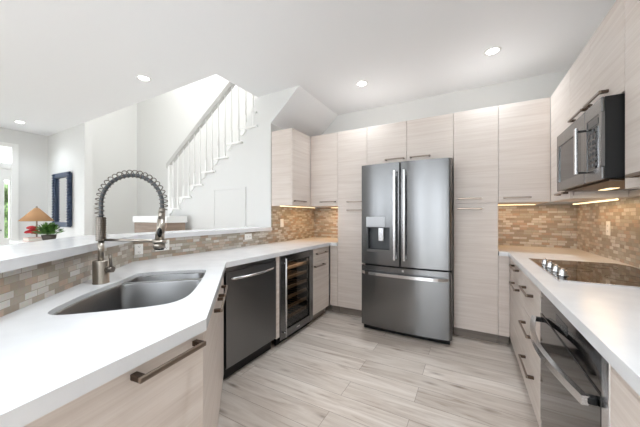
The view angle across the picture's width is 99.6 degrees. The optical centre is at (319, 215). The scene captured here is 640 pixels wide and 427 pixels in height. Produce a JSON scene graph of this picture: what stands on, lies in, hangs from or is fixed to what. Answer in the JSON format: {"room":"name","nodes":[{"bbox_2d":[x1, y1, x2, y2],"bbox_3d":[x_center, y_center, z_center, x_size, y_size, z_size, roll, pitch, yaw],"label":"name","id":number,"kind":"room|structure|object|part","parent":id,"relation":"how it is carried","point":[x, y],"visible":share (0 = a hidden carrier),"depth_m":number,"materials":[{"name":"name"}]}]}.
{"room":"kitchen","nodes":[
{"label":"kitchen","id":0,"kind":"room"},
{"bbox_2d":[0,127,47,239],"bbox_3d":[-6.524,-0.150,3.308,0.120,2.820,4.656,0,0,29],"label":"wall","id":1,"kind":"structure","parent":0,"point":[33,148],"depth_m":5.10,"materials":[{"name":"white paint"}]},
{"bbox_2d":[0,142,18,245],"bbox_3d":[-5.849,-0.020,4.476,0.149,2.560,1.153,0,0,29],"label":"door","id":2,"kind":"structure","parent":1,"relation":"in","point":[9,171],"depth_m":4.88,"materials":[{"name":"white wood"}]},
{"bbox_2d":[48,123,92,237],"bbox_3d":[-4.676,-0.150,5.010,1.701,2.820,0.114,0,0,29],"label":"wall","id":3,"kind":"structure","parent":0,"point":[71,149],"depth_m":4.70,"materials":[{"name":"white paint"}]},
{"bbox_2d":[51,171,71,226],"bbox_3d":[-4.684,-0.285,4.904,0.740,0.980,0.077,0,0,29],"label":"mirror","id":4,"kind":"object","parent":3,"relation":"attached to","point":[61,183],"visible":0.88,"depth_m":4.92,"materials":[{"name":"blue paint"}]},
{"bbox_3d":[-4.675,-0.285,4.921,0.570,0.840,0.004,0,0,29],"label":"glass","id":5,"kind":"part","parent":4,"relation":"part of","materials":[{"name":"white mirror"}]},
{"bbox_2d":[85,104,136,234],"bbox_3d":[-5.151,-1.540,6.278,0.100,5.600,1.642,0,0,29],"label":"wall","id":6,"kind":"structure","parent":0,"point":[114,133],"depth_m":6.54,"materials":[{"name":"white paint"}]},
{"bbox_2d":[171,86,297,229],"bbox_3d":[-2.166,-0.150,4.358,4.418,2.820,0.080,0,0,29],"label":"wall","id":7,"kind":"structure","parent":0,"point":[248,165],"depth_m":3.62,"materials":[{"name":"white paint"}]},
{"bbox_2d":[213,187,245,228],"bbox_3d":[-1.280,0.188,3.812,0.633,1.145,0.013,0,0,29],"label":"access panel","id":8,"kind":"object","parent":7,"relation":"attached to","point":[229,205],"visible":0.52,"depth_m":3.80,"materials":[{"name":"white paint"}]},
{"bbox_2d":[275,125,313,207],"bbox_3d":[-0.388,0.035,3.996,0.100,2.450,1.012,0,0,29],"label":"wall","id":9,"kind":"structure","parent":0,"point":[277,128],"depth_m":3.58,"materials":[{"name":"white paint"}]},
{"bbox_2d":[0,206,337,316],"bbox_3d":[-0.685,0.112,2.344,1.167,0.469,4.287,0,0,20],"label":"tile backsplash","id":10,"kind":"structure","parent":9,"relation":"attached to","point":[20,288],"depth_m":2.07,"materials":[{"name":"tile"}]},
{"bbox_2d":[134,244,142,254],"bbox_3d":[-1.383,0.257,2.066,0.007,0.078,0.060,0,0,29],"label":"wall outlet","id":11,"kind":"object","parent":10,"relation":"attached to","point":[138,248],"visible":1,"depth_m":2.06,"materials":[{"name":"white plastic"}]},
{"bbox_2d":[155,240,168,250],"bbox_3d":[-1.295,0.245,2.225,0.007,0.086,0.115,0,0,29],"label":"wall outlet","id":12,"kind":"object","parent":10,"relation":"attached to","point":[167,243],"visible":0.41,"depth_m":2.26,"materials":[{"name":"white plastic"}]},
{"bbox_2d":[245,233,251,239],"bbox_3d":[-0.817,0.240,3.086,0.007,0.066,0.110,0,0,29],"label":"wall outlet","id":13,"kind":"object","parent":10,"relation":"attached to","point":[247,236],"visible":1,"depth_m":3.09,"materials":[{"name":"white plastic"}]},
{"bbox_2d":[280,219,283,226],"bbox_3d":[-0.510,0.100,3.639,0.008,0.110,0.070,0,0,29],"label":"light switch","id":14,"kind":"object","parent":10,"relation":"attached to","point":[281,220],"visible":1,"depth_m":3.63,"materials":[{"name":"white plastic"}]},
{"bbox_2d":[272,128,309,206],"bbox_3d":[-0.358,-0.596,3.543,0.362,0.945,0.416,0,0,29],"label":"upper cabinet","id":15,"kind":"object","parent":9,"relation":"attached to","point":[290,147],"visible":1,"depth_m":3.39,"materials":[{"name":"brown wood"}]},
{"bbox_3d":[-0.244,-0.596,3.478,0.020,0.942,0.413,0,0,29],"label":"door","id":16,"kind":"part","parent":15,"relation":"part of","materials":[{"name":"brown wood"}]},
{"bbox_2d":[271,86,337,136],"bbox_3d":[-0.175,-1.371,3.832,0.432,0.379,1.092,0,0,29],"label":"ceiling","id":17,"kind":"structure","parent":0,"point":[302,112],"depth_m":3.71,"materials":[{"name":"white paint"}]},
{"bbox_2d":[0,0,615,135],"bbox_3d":[-2.514,-1.710,2.167,8.700,0.300,6.550,0,0,29],"label":"ceiling","id":18,"kind":"structure","parent":0,"point":[65,64],"depth_m":2.53,"materials":[{"name":"white paint"}]},
{"bbox_2d":[136,75,151,81],"bbox_3d":[-1.996,-1.557,3.069,0.148,0.006,0.148,0,0,29],"label":"recessed light","id":19,"kind":"object","parent":18,"relation":"in","point":[140,77],"visible":1,"depth_m":3.07,"materials":[{"name":"white"}]},
{"bbox_2d":[139,76,148,80],"bbox_3d":[-1.996,-1.558,3.069,0.104,0.002,0.104,0,0,29],"label":"diffuser","id":20,"kind":"object","parent":19,"relation":"attached to","point":[144,78],"depth_m":3.07,"materials":[{"name":"white plastic"}]},
{"bbox_2d":[356,80,367,86],"bbox_3d":[0.496,-1.557,3.197,0.148,0.006,0.148,0,0,29],"label":"recessed light","id":21,"kind":"object","parent":18,"relation":"in","point":[362,83],"visible":1,"depth_m":3.19,"materials":[{"name":"white"}]},
{"bbox_2d":[483,46,501,55],"bbox_3d":[1.635,-1.557,2.565,0.148,0.006,0.148,0,0,29],"label":"recessed light","id":22,"kind":"object","parent":18,"relation":"in","point":[494,50],"visible":1,"depth_m":2.56,"materials":[{"name":"white"}]},
{"bbox_2d":[486,48,498,54],"bbox_3d":[1.635,-1.558,2.565,0.104,0.002,0.104,0,0,29],"label":"diffuser","id":23,"kind":"object","parent":22,"relation":"attached to","point":[490,51],"depth_m":2.57,"materials":[{"name":"white plastic"}]},
{"bbox_2d":[137,69,577,294],"bbox_3d":[-0.959,-1.540,4.970,8.700,5.600,0.138,0,0,29],"label":"wall","id":24,"kind":"structure","parent":0,"point":[164,121],"depth_m":5.64,"materials":[{"name":"white paint"}]},
{"bbox_2d":[310,132,337,207],"bbox_3d":[0.198,-0.596,3.830,0.407,0.945,0.700,0,0,29],"label":"upper cabinet","id":25,"kind":"object","parent":24,"relation":"attached to","point":[323,148],"visible":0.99,"depth_m":3.55,"materials":[{"name":"brown wood"}]},
{"bbox_2d":[367,113,453,167],"bbox_3d":[1.129,-0.833,3.313,0.937,0.471,0.700,0,0,29],"label":"upper cabinet","id":26,"kind":"object","parent":24,"relation":"attached to","point":[429,137],"visible":0.9,"depth_m":3.01,"materials":[{"name":"brown wood"}]},
{"bbox_3d":[0.775,-0.833,3.166,0.461,0.468,0.020,0,0,29],"label":"door","id":27,"kind":"part","parent":26,"relation":"part of","materials":[{"name":"brown wood"}]},
{"bbox_3d":[0.851,-0.646,3.090,0.220,0.016,0.040,0,0,29],"label":"handle","id":28,"kind":"part","parent":26,"relation":"part of","materials":[{"name":"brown metal"}]},
{"bbox_3d":[1.092,-0.646,2.956,0.214,0.016,0.040,0,0,29],"label":"handle","id":29,"kind":"part","parent":26,"relation":"part of","materials":[{"name":"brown metal"}]},
{"bbox_3d":[1.186,-0.833,2.939,0.472,0.468,0.020,0,0,29],"label":"door","id":30,"kind":"part","parent":26,"relation":"part of","materials":[{"name":"brown wood"}]},
{"bbox_2d":[498,97,549,204],"bbox_3d":[2.052,-0.596,2.801,0.391,0.945,0.700,0,0,29],"label":"upper cabinet","id":31,"kind":"object","parent":24,"relation":"attached to","point":[523,127],"visible":1,"depth_m":2.53,"materials":[{"name":"brown wood"}]},
{"bbox_3d":[1.847,-0.170,2.538,0.216,0.016,0.040,0,0,29],"label":"handle","id":32,"kind":"part","parent":31,"relation":"part of","materials":[{"name":"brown metal"}]},
{"bbox_2d":[498,197,639,267],"bbox_3d":[1.487,0.112,1.411,0.748,0.469,3.710,0,0,29],"label":"tile backsplash","id":33,"kind":"structure","parent":24,"relation":"attached to","point":[579,226],"depth_m":2.80,"materials":[{"name":"tile"}]},
{"bbox_2d":[606,221,610,235],"bbox_3d":[2.330,0.103,2.189,0.007,0.115,0.072,0,0,29],"label":"wall outlet","id":34,"kind":"object","parent":33,"relation":"attached to","point":[608,223],"visible":1,"depth_m":2.18,"materials":[{"name":"white plastic"}]},
{"bbox_2d":[629,189,639,196],"bbox_3d":[1.901,-0.145,1.462,0.046,0.042,0.778,0,0,29],"label":"rail","id":35,"kind":"object","parent":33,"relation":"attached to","point":[632,193],"visible":1,"depth_m":1.76,"materials":[{"name":"brown wood"}]},
{"bbox_2d":[217,295,538,426],"bbox_3d":[-2.514,1.310,2.167,8.700,0.100,6.550,0,0,29],"label":"floor","id":36,"kind":"structure","parent":0,"point":[336,370],"depth_m":2.04,"materials":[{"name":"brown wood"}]},
{"bbox_2d":[9,238,57,243],"bbox_3d":[-3.159,0.777,3.148,1.020,0.965,0.400,0,0,29],"label":"side table","id":37,"kind":"object","parent":36,"relation":"on","point":[10,241],"visible":0.05,"depth_m":3.14,"materials":[{"name":"white"}]},
{"bbox_2d":[23,237,41,241],"bbox_3d":[-3.299,0.274,3.123,0.180,0.042,0.140,0,0,29],"label":"book","id":38,"kind":"object","parent":37,"relation":"on","point":[26,239],"visible":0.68,"depth_m":3.08,"materials":[{"name":"beige paper"}]},
{"bbox_2d":[18,206,53,236],"bbox_3d":[-3.427,0.088,3.274,0.312,0.412,0.312,0,0,29],"label":"table lamp","id":39,"kind":"object","parent":37,"relation":"on","point":[36,214],"visible":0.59,"depth_m":3.22,"materials":[{"name":"beige fabric"}]},
{"bbox_3d":[-3.427,-0.012,3.274,0.312,0.157,0.312,0,0,29],"label":"lamp shade","id":40,"kind":"part","parent":39,"relation":"part of","materials":[{"name":"fabric"}]},
{"bbox_2d":[24,222,63,239],"bbox_3d":[-3.134,0.181,3.071,0.370,0.227,0.275,0,0,-14],"label":"potted plant","id":41,"kind":"object","parent":37,"relation":"on","point":[46,228],"visible":0.98,"depth_m":3.04,"materials":[{"name":"green plant"}]},
{"bbox_3d":[-3.091,0.257,3.087,0.130,0.075,0.130,0,0,29],"label":"pot","id":42,"kind":"part","parent":41,"relation":"part of","materials":[{"name":"grey"}]},
{"bbox_2d":[23,332,205,426],"bbox_3d":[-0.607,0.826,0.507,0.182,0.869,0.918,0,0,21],"label":"base cabinet","id":43,"kind":"object","parent":36,"relation":"on","point":[166,390],"visible":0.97,"depth_m":0.73,"materials":[{"name":"brown wood"}]},
{"bbox_3d":[-0.425,0.412,0.780,0.042,0.016,0.218,0,0,21],"label":"handle","id":44,"kind":"part","parent":43,"relation":"part of","materials":[{"name":"brown metal"}]},
{"bbox_2d":[0,237,337,426],"bbox_3d":[-0.648,0.366,2.297,1.301,0.040,4.340,0,0,17],"label":"countertop","id":45,"kind":"structure","parent":43,"relation":"on","point":[48,361],"depth_m":0.79,"materials":[{"name":"white stone"}]},
{"bbox_2d":[52,272,204,314],"bbox_3d":[-0.844,0.460,1.337,0.461,0.191,0.730,0,0,-16],"label":"sink","id":46,"kind":"object","parent":45,"relation":"in","point":[148,290],"visible":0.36,"depth_m":1.46,"materials":[{"name":"silver metal"}]},
{"bbox_3d":[-0.894,0.442,1.609,0.398,0.156,0.173,0,0,-16],"label":"bowl","id":47,"kind":"part","parent":46,"relation":"part of","materials":[{"name":"silver metal"}]},
{"bbox_2d":[92,170,167,284],"bbox_3d":[-0.970,0.055,1.386,0.378,0.581,0.072,0,0,1],"label":"faucet","id":48,"kind":"object","parent":45,"relation":"on","point":[101,268],"visible":1,"depth_m":1.38,"materials":[{"name":"silver metal"}]},
{"bbox_3d":[-1.123,0.177,1.388,0.028,0.107,0.028,0,0,29],"label":"stem","id":49,"kind":"part","parent":48,"relation":"part of","materials":[{"name":"silver metal"}]},
{"bbox_3d":[-1.077,0.244,1.388,0.032,0.097,0.034,0,0,0],"label":"lever","id":50,"kind":"part","parent":48,"relation":"part of","materials":[{"name":"silver metal"}]},
{"bbox_3d":[-0.957,0.130,1.377,0.332,0.026,0.064,0,0,-5],"label":"docking arm","id":51,"kind":"part","parent":48,"relation":"part of","materials":[{"name":"silver metal"}]},
{"bbox_2d":[275,257,278,338],"bbox_3d":[-0.573,0.775,2.657,0.400,0.770,0.046,0,0,29],"label":"strip","id":52,"kind":"object","parent":45,"relation":"attached to","point":[277,258],"visible":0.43,"depth_m":2.55,"materials":[{"name":"brown wood"}]},
{"bbox_2d":[133,216,186,232],"bbox_3d":[-2.485,0.634,4.189,0.890,1.252,0.325,0,0,29],"label":"cabinet","id":53,"kind":"object","parent":36,"relation":"on","point":[141,223],"visible":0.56,"depth_m":4.04,"materials":[{"name":"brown wood"}]},
{"bbox_3d":[-2.558,0.290,4.056,0.790,0.340,0.008,0,0,29],"label":"drawer","id":54,"kind":"part","parent":53,"relation":"part of","materials":[{"name":"brown wood"}]},
{"bbox_2d":[166,82,257,215],"bbox_3d":[-2.224,-0.456,4.949,3.801,3.507,1.122,0,0,29],"label":"staircase","id":55,"kind":"structure","parent":36,"relation":"on","point":[209,113],"depth_m":4.07,"materials":[{"name":"white wood"}]},
{"bbox_3d":[-2.501,-0.396,4.510,0.050,0.897,0.050,0,0,29],"label":"newel post","id":56,"kind":"part","parent":55,"relation":"part of","materials":[{"name":"white wood"}]},
{"bbox_3d":[-1.693,-1.499,4.060,1.960,1.421,0.057,0,0,29],"label":"handrail","id":57,"kind":"part","parent":55,"relation":"part of","materials":[{"name":"grey wood"}]},
{"bbox_2d":[203,276,227,426],"bbox_3d":[-0.775,0.826,1.391,0.540,0.868,1.078,0,0,-16],"label":"base cabinet","id":58,"kind":"object","parent":36,"relation":"on","point":[213,352],"visible":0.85,"depth_m":1.33,"materials":[{"name":"brown wood"}]},
{"bbox_3d":[-0.499,0.775,1.228,0.020,0.767,0.612,0,0,-16],"label":"door","id":59,"kind":"part","parent":58,"relation":"part of","materials":[{"name":"brown wood"}]},
{"bbox_3d":[-0.519,0.460,1.404,0.040,0.016,0.211,0,0,-16],"label":"handle","id":60,"kind":"part","parent":58,"relation":"part of","materials":[{"name":"brown metal"}]},
{"bbox_3d":[-0.648,0.775,1.747,0.020,0.767,0.462,0,0,-16],"label":"door","id":61,"kind":"part","parent":58,"relation":"part of","materials":[{"name":"brown wood"}]},
{"bbox_3d":[-0.591,0.460,1.656,0.040,0.016,0.226,0,0,-16],"label":"handle","id":62,"kind":"part","parent":58,"relation":"part of","materials":[{"name":"brown metal"}]},
{"bbox_2d":[223,257,275,379],"bbox_3d":[-0.782,0.825,2.401,0.643,0.866,0.594,0,0,29],"label":"dishwasher","id":63,"kind":"object","parent":36,"relation":"on","point":[250,299],"visible":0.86,"depth_m":2.23,"materials":[{"name":"grey metal"}]},
{"bbox_3d":[-0.532,0.480,2.262,0.070,0.021,0.521,0,0,29],"label":"handle","id":64,"kind":"part","parent":63,"relation":"part of","materials":[{"name":"silver metal"}]},
{"bbox_2d":[274,250,312,345],"bbox_3d":[-0.465,0.825,2.985,0.631,0.866,0.618,0,0,29],"label":"wine cooler","id":65,"kind":"object","parent":36,"relation":"on","point":[295,269],"visible":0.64,"depth_m":2.99,"materials":[{"name":"black glass"}]},
{"bbox_3d":[-0.339,0.792,2.611,0.048,0.755,0.018,0,0,29],"label":"handle","id":66,"kind":"part","parent":65,"relation":"part of","materials":[{"name":"silver metal"}]},
{"bbox_2d":[274,322,308,345],"bbox_3d":[-0.286,1.234,2.886,0.020,0.048,0.612,0,0,29],"label":"grille","id":67,"kind":"object","parent":65,"relation":"attached to","point":[276,342],"depth_m":2.74,"materials":[{"name":"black metal"}]},
{"bbox_2d":[309,246,328,322],"bbox_3d":[-0.235,0.825,3.452,0.660,0.870,0.398,0,0,29],"label":"base cabinet","id":68,"kind":"object","parent":36,"relation":"on","point":[320,255],"visible":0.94,"depth_m":3.29,"materials":[{"name":"brown wood"}]},
{"bbox_3d":[0.010,0.470,3.317,0.020,0.157,0.397,0,0,29],"label":"drawer","id":69,"kind":"part","parent":68,"relation":"part of","materials":[{"name":"brown wood"}]},
{"bbox_3d":[0.010,0.855,3.317,0.020,0.607,0.397,0,0,29],"label":"door","id":70,"kind":"part","parent":68,"relation":"part of","materials":[{"name":"brown wood"}]},
{"bbox_2d":[330,246,339,312],"bbox_3d":[0.333,0.825,3.768,0.107,0.870,0.638,0,0,29],"label":"base cabinet","id":71,"kind":"object","parent":36,"relation":"on","point":[333,249],"visible":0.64,"depth_m":3.49,"materials":[{"name":"brown wood"}]},
{"bbox_2d":[338,127,366,316],"bbox_3d":[0.548,0.096,3.636,0.388,2.328,0.700,0,0,29],"label":"tall cabinet","id":72,"kind":"object","parent":36,"relation":"on","point":[352,144],"visible":0.58,"depth_m":3.37,"materials":[{"name":"brown wood"}]},
{"bbox_3d":[0.402,0.518,3.373,0.387,1.280,0.020,0,0,29],"label":"door","id":73,"kind":"part","parent":72,"relation":"part of","materials":[{"name":"brown wood"}]},
{"bbox_3d":[0.402,-0.596,3.373,0.387,0.942,0.020,0,0,29],"label":"door","id":74,"kind":"part","parent":72,"relation":"part of","materials":[{"name":"brown wood"}]},
{"bbox_3d":[0.428,-0.068,3.325,0.213,0.016,0.040,0,0,29],"label":"handle","id":75,"kind":"part","parent":72,"relation":"part of","materials":[{"name":"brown metal"}]},
{"bbox_2d":[362,158,453,344],"bbox_3d":[1.052,0.346,3.148,0.911,1.812,0.973,0,0,29],"label":"refrigerator","id":76,"kind":"object","parent":36,"relation":"on","point":[408,206],"visible":0.99,"depth_m":2.75,"materials":[{"name":"grey metal"}]},
{"bbox_3d":[0.625,0.069,2.905,0.270,0.112,0.008,0,0,29],"label":"dispenser panel","id":77,"kind":"part","parent":76,"relation":"part of","materials":[{"name":"grey metal"}]},
{"bbox_3d":[0.660,-0.014,2.941,0.428,1.082,0.113,0,0,29],"label":"door","id":78,"kind":"part","parent":76,"relation":"part of","materials":[{"name":"silver metal"}]},
{"bbox_3d":[0.768,-0.003,2.785,0.026,0.925,0.061,0,0,29],"label":"handle","id":79,"kind":"part","parent":76,"relation":"part of","materials":[{"name":"silver metal"}]},
{"bbox_3d":[0.854,-0.003,2.737,0.026,0.925,0.061,0,0,29],"label":"handle","id":80,"kind":"part","parent":76,"relation":"part of","materials":[{"name":"silver metal"}]},
{"bbox_3d":[0.833,0.620,2.768,0.869,0.030,0.088,0,0,29],"label":"handle","id":81,"kind":"part","parent":76,"relation":"part of","materials":[{"name":"silver metal"}]},
{"bbox_3d":[0.872,0.872,2.823,0.911,0.656,0.113,0,0,29],"label":"freezer drawer","id":82,"kind":"part","parent":76,"relation":"part of","materials":[{"name":"silver metal"}]},
{"bbox_3d":[1.062,-0.014,2.718,0.476,1.082,0.113,0,0,29],"label":"door","id":83,"kind":"part","parent":76,"relation":"part of","materials":[{"name":"silver metal"}]},
{"bbox_2d":[454,106,497,342],"bbox_3d":[1.710,0.096,2.991,0.388,2.328,0.700,0,0,29],"label":"tall cabinet","id":84,"kind":"object","parent":36,"relation":"on","point":[475,131],"visible":1,"depth_m":2.71,"materials":[{"name":"brown wood"}]},
{"bbox_3d":[1.505,-0.173,2.727,0.214,0.016,0.040,0,0,29],"label":"handle","id":85,"kind":"part","parent":84,"relation":"part of","materials":[{"name":"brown metal"}]},
{"bbox_3d":[1.564,0.518,2.729,0.387,1.280,0.020,0,0,29],"label":"door","id":86,"kind":"part","parent":84,"relation":"part of","materials":[{"name":"brown wood"}]},
{"bbox_3d":[1.564,-0.596,2.729,0.387,0.942,0.020,0,0,29],"label":"door","id":87,"kind":"part","parent":84,"relation":"part of","materials":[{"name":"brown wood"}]},
{"bbox_2d":[498,255,509,344],"bbox_3d":[1.926,0.825,2.884,0.090,0.870,0.638,0,0,29],"label":"base cabinet","id":88,"kind":"object","parent":36,"relation":"on","point":[503,261],"visible":0.76,"depth_m":2.61,"materials":[{"name":"brown wood"}]},
{"bbox_2d":[509,259,522,375],"bbox_3d":[1.886,0.825,2.119,0.660,0.870,0.723,0,0,29],"label":"base cabinet","id":89,"kind":"object","parent":36,"relation":"on","point":[516,274],"visible":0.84,"depth_m":2.21,"materials":[{"name":"brown wood"}]},
{"bbox_3d":[1.582,0.428,2.210,0.040,0.016,0.266,0,0,29],"label":"handle","id":90,"kind":"part","parent":89,"relation":"part of","materials":[{"name":"brown metal"}]},
{"bbox_3d":[1.577,0.575,2.201,0.040,0.016,0.286,0,0,29],"label":"handle","id":91,"kind":"part","parent":89,"relation":"part of","materials":[{"name":"brown metal"}]},
{"bbox_3d":[1.641,0.470,2.255,0.020,0.157,0.722,0,0,29],"label":"drawer","id":92,"kind":"part","parent":89,"relation":"part of","materials":[{"name":"brown wood"}]},
{"bbox_2d":[518,272,541,426],"bbox_3d":[1.577,0.825,1.563,0.660,0.870,0.542,0,0,29],"label":"base cabinet","id":93,"kind":"object","parent":36,"relation":"on","point":[530,364],"visible":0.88,"depth_m":1.67,"materials":[{"name":"brown wood"}]},
{"bbox_3d":[1.322,0.730,1.741,0.040,0.016,0.286,0,0,29],"label":"handle","id":94,"kind":"part","parent":93,"relation":"part of","materials":[{"name":"brown metal"}]},
{"bbox_3d":[1.319,0.965,1.737,0.040,0.016,0.296,0,0,29],"label":"handle","id":95,"kind":"part","parent":93,"relation":"part of","materials":[{"name":"brown metal"}]},
{"bbox_3d":[1.319,0.485,1.737,0.040,0.016,0.256,0,0,29],"label":"handle","id":96,"kind":"part","parent":93,"relation":"part of","materials":[{"name":"brown metal"}]},
{"bbox_3d":[1.333,0.777,1.699,0.020,0.252,0.541,0,0,29],"label":"drawer","id":97,"kind":"part","parent":93,"relation":"part of","materials":[{"name":"brown wood"}]},
{"bbox_3d":[1.333,1.032,1.699,0.020,0.252,0.541,0,0,29],"label":"drawer","id":98,"kind":"part","parent":93,"relation":"part of","materials":[{"name":"brown wood"}]},
{"bbox_3d":[1.333,0.520,1.699,0.020,0.257,0.541,0,0,29],"label":"drawer","id":99,"kind":"part","parent":93,"relation":"part of","materials":[{"name":"brown wood"}]},
{"bbox_2d":[530,292,609,426],"bbox_3d":[1.203,0.825,0.981,0.670,0.866,0.824,0,0,29],"label":"oven","id":100,"kind":"object","parent":36,"relation":"on","point":[574,376],"visible":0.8,"depth_m":1.02,"materials":[{"name":"grey metal"}]},
{"bbox_3d":[0.956,0.556,1.152,0.072,0.028,0.751,0,0,29],"label":"handle","id":101,"kind":"part","parent":100,"relation":"part of","materials":[{"name":"silver metal"}]},
{"bbox_3d":[1.011,0.808,1.116,0.024,0.573,0.773,0,0,29],"label":"door","id":102,"kind":"part","parent":100,"relation":"part of","materials":[{"name":"black glass"}]},
{"bbox_3d":[1.012,0.456,1.115,0.022,0.124,0.773,0,0,29],"label":"control panel","id":103,"kind":"part","parent":100,"relation":"part of","materials":[{"name":"black glass"}]},
{"bbox_3d":[0.817,0.555,0.817,0.026,0.022,0.024,0,0,29],"label":"handle mount","id":104,"kind":"part","parent":100,"relation":"part of","materials":[{"name":"black plastic"}]},
{"bbox_3d":[0.811,0.775,0.755,0.024,0.762,0.049,0,0,29],"label":"trim","id":105,"kind":"part","parent":100,"relation":"part of","materials":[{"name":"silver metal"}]},
{"bbox_2d":[610,365,639,426],"bbox_3d":[0.838,0.825,0.189,0.620,0.870,0.898,0,0,29],"label":"base cabinet","id":106,"kind":"object","parent":36,"relation":"on","point":[624,401],"visible":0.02,"depth_m":0.67,"materials":[{"name":"brown wood"}]},
{"bbox_2d":[498,245,639,395],"bbox_3d":[1.480,0.366,1.409,0.737,0.040,3.699,0,0,29],"label":"countertop","id":107,"kind":"structure","parent":106,"relation":"on","point":[607,316],"depth_m":1.04,"materials":[{"name":"white stone"}]},
{"bbox_2d":[528,258,639,287],"bbox_3d":[1.694,0.323,1.660,0.538,0.046,0.857,0,0,29],"label":"cooktop","id":108,"kind":"object","parent":107,"relation":"in","point":[612,274],"visible":1,"depth_m":1.62,"materials":[{"name":"black glass"}]},
{"bbox_3d":[1.583,0.320,1.901,0.052,0.040,0.052,0,0,29],"label":"knob","id":109,"kind":"part","parent":108,"relation":"part of","materials":[{"name":"silver metal"}]},
{"bbox_3d":[1.515,0.320,1.778,0.052,0.040,0.052,0,0,29],"label":"knob","id":110,"kind":"part","parent":108,"relation":"part of","materials":[{"name":"silver metal"}]},
{"bbox_3d":[1.447,0.320,1.656,0.052,0.040,0.052,0,0,29],"label":"knob","id":111,"kind":"part","parent":108,"relation":"part of","materials":[{"name":"silver metal"}]},
{"bbox_3d":[1.384,0.320,1.542,0.052,0.040,0.052,0,0,29],"label":"knob","id":112,"kind":"part","parent":108,"relation":"part of","materials":[{"name":"silver metal"}]},
{"bbox_3d":[1.217,-0.150,0.018,0.128,2.820,6.412,0,0,29],"label":"wall","id":113,"kind":"structure","parent":0,"visible":0},
{"bbox_2d":[551,69,636,201],"bbox_3d":[2.074,-0.596,2.124,0.380,0.945,0.536,0,0,29],"label":"upper cabinet","id":114,"kind":"object","parent":113,"relation":"attached to","point":[560,99],"visible":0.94,"depth_m":2.12,"materials":[{"name":"brown wood"}]},
{"bbox_3d":[1.861,-0.168,2.092,0.040,0.016,0.206,0,0,29],"label":"handle","id":115,"kind":"part","parent":114,"relation":"part of","materials":[{"name":"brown metal"}]},
{"bbox_3d":[1.951,-0.596,2.192,0.020,0.942,0.535,0,0,29],"label":"door","id":116,"kind":"part","parent":114,"relation":"part of","materials":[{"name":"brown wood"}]},
{"bbox_2d":[573,198,618,204],"bbox_3d":[2.301,-0.115,2.292,0.011,0.016,0.920,0,0,29],"label":"tube light","id":117,"kind":"object","parent":114,"relation":"attached to","point":[612,199],"visible":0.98,"depth_m":2.14,"materials":[{"name":"white plastic"}]},
{"bbox_2d":[567,0,624,124],"bbox_3d":[1.751,-0.827,1.542,0.380,0.483,0.790,0,0,29],"label":"upper cabinet","id":118,"kind":"object","parent":113,"relation":"attached to","point":[598,71],"visible":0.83,"depth_m":1.49,"materials":[{"name":"brown wood"}]},
{"bbox_3d":[1.682,-0.652,1.768,0.040,0.016,0.251,0,0,29],"label":"handle","id":119,"kind":"part","parent":118,"relation":"part of","materials":[{"name":"brown metal"}]},
{"bbox_3d":[1.730,-0.827,1.793,0.020,0.480,0.371,0,0,29],"label":"door","id":120,"kind":"part","parent":118,"relation":"part of","materials":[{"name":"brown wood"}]},
{"bbox_3d":[1.545,-0.652,1.521,0.040,0.016,0.236,0,0,29],"label":"handle","id":121,"kind":"part","parent":118,"relation":"part of","materials":[{"name":"brown metal"}]},
{"bbox_2d":[557,93,635,191],"bbox_3d":[1.710,-0.373,1.568,0.450,0.410,0.775,0,0,29],"label":"microwave","id":122,"kind":"object","parent":118,"relation":"attached to","point":[591,151],"visible":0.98,"depth_m":1.42,"materials":[{"name":"silver metal"}]},
{"bbox_3d":[1.615,-0.377,1.748,0.012,0.402,0.553,0,0,29],"label":"door","id":123,"kind":"part","parent":122,"relation":"part of","materials":[{"name":"silver metal"}]},
{"bbox_3d":[1.431,-0.357,1.513,0.014,0.258,0.025,0,0,29],"label":"handle","id":124,"kind":"part","parent":122,"relation":"part of","materials":[{"name":"silver metal"}]},
{"bbox_3d":[1.423,-0.372,1.400,0.008,0.267,0.184,0,0,29],"label":"control glass","id":125,"kind":"part","parent":122,"relation":"part of","materials":[{"name":"black glass"}]},
{"bbox_3d":[1.426,-0.377,1.408,0.012,0.402,0.219,0,0,29],"label":"control panel","id":126,"kind":"part","parent":122,"relation":"part of","materials":[{"name":"silver metal"}]},
{"bbox_3d":[1.538,-0.827,1.447,0.020,0.480,0.415,0,0,29],"label":"door","id":127,"kind":"part","parent":118,"relation":"part of","materials":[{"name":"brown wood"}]},
{"bbox_2d":[625,0,639,188],"bbox_3d":[1.376,-0.596,0.866,0.380,0.945,0.748,0,0,29],"label":"upper cabinet","id":128,"kind":"object","parent":113,"relation":"attached to","point":[632,7],"visible":1,"depth_m":1.21,"materials":[{"name":"brown wood"}]},
{"bbox_3d":[1.301,-0.172,1.082,0.040,0.016,0.221,0,0,29],"label":"handle","id":129,"kind":"part","parent":128,"relation":"part of","materials":[{"name":"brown metal"}]},
{"bbox_3d":[-0.806,0.725,1.831,1.511,1.070,3.020,0,0,29],"label":"wall","id":130,"kind":"structure","parent":0,"visible":0},
{"bbox_2d":[0,227,271,272],"bbox_3d":[-1.242,0.168,1.880,1.065,0.040,3.472,0,0,4],"label":"bar","id":131,"kind":"object","parent":130,"relation":"on","point":[20,255],"visible":0.79,"depth_m":1.38,"materials":[{"name":"white stone"}]},
{"label":"outside","id":132,"kind":"structure","parent":0,"visible":0},
{"bbox_3d":[0.000,1.470,0.000,60.000,0.180,60.000,0,0,29],"label":"ground","id":133,"kind":"structure","parent":132,"visible":0},
{"bbox_2d":[4,182,7,237],"bbox_3d":[-7.287,0.300,5.884,1.132,2.413,2.122,0,0,29],"label":"hedge","id":134,"kind":"object","parent":133,"relation":"on","point":[5,183],"visible":0.09,"depth_m":5.89,"materials":[{"name":"green plant"}]}
]}

